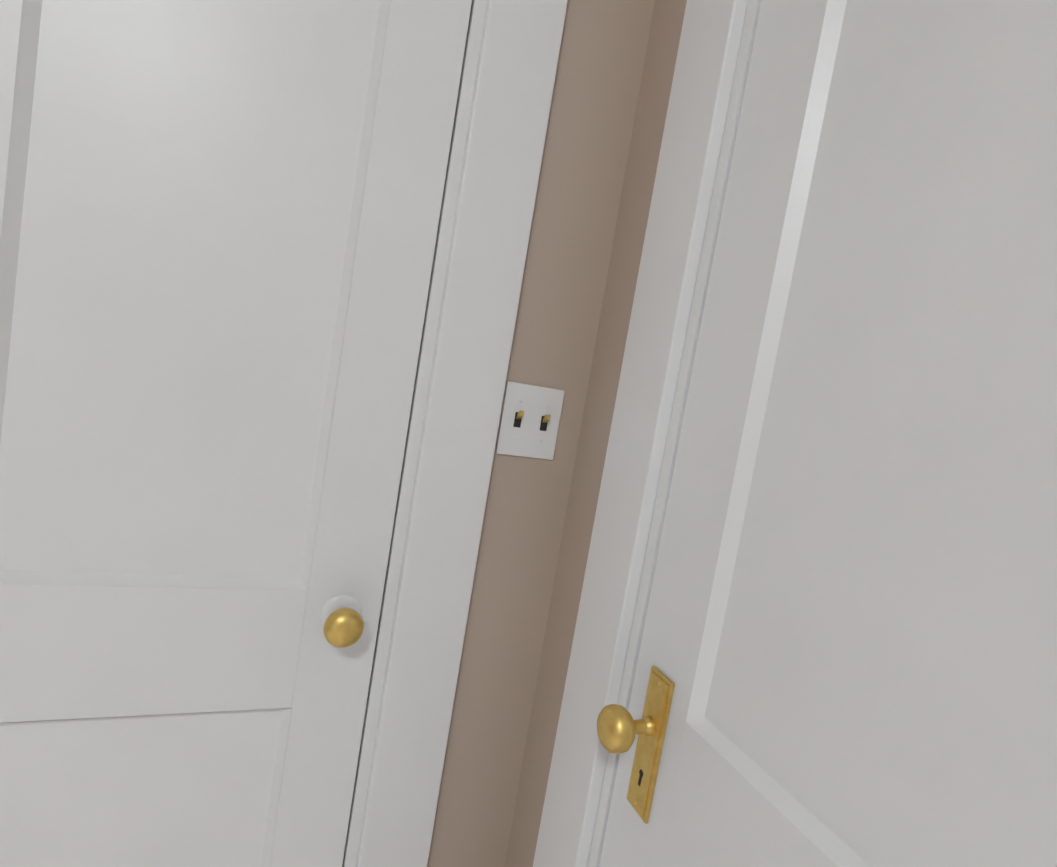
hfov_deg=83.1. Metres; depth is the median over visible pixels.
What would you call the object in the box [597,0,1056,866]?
entry door
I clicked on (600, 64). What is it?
wall
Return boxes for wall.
[427,0,654,866]
[504,0,686,866]
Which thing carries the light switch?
attached to the wall at (600, 64)
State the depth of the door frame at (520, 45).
0.90 m
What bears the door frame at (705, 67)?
attached to the wall at (643, 154)
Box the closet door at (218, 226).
[0,0,471,866]
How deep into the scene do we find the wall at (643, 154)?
0.95 m
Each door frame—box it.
[342,0,567,866]
[533,0,760,866]
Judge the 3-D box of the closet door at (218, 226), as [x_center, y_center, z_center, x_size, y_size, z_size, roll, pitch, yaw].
[-0.482,0.076,0.775,0.624,1.975,0.102,8,5,-22]
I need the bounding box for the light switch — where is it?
[496,381,564,459]

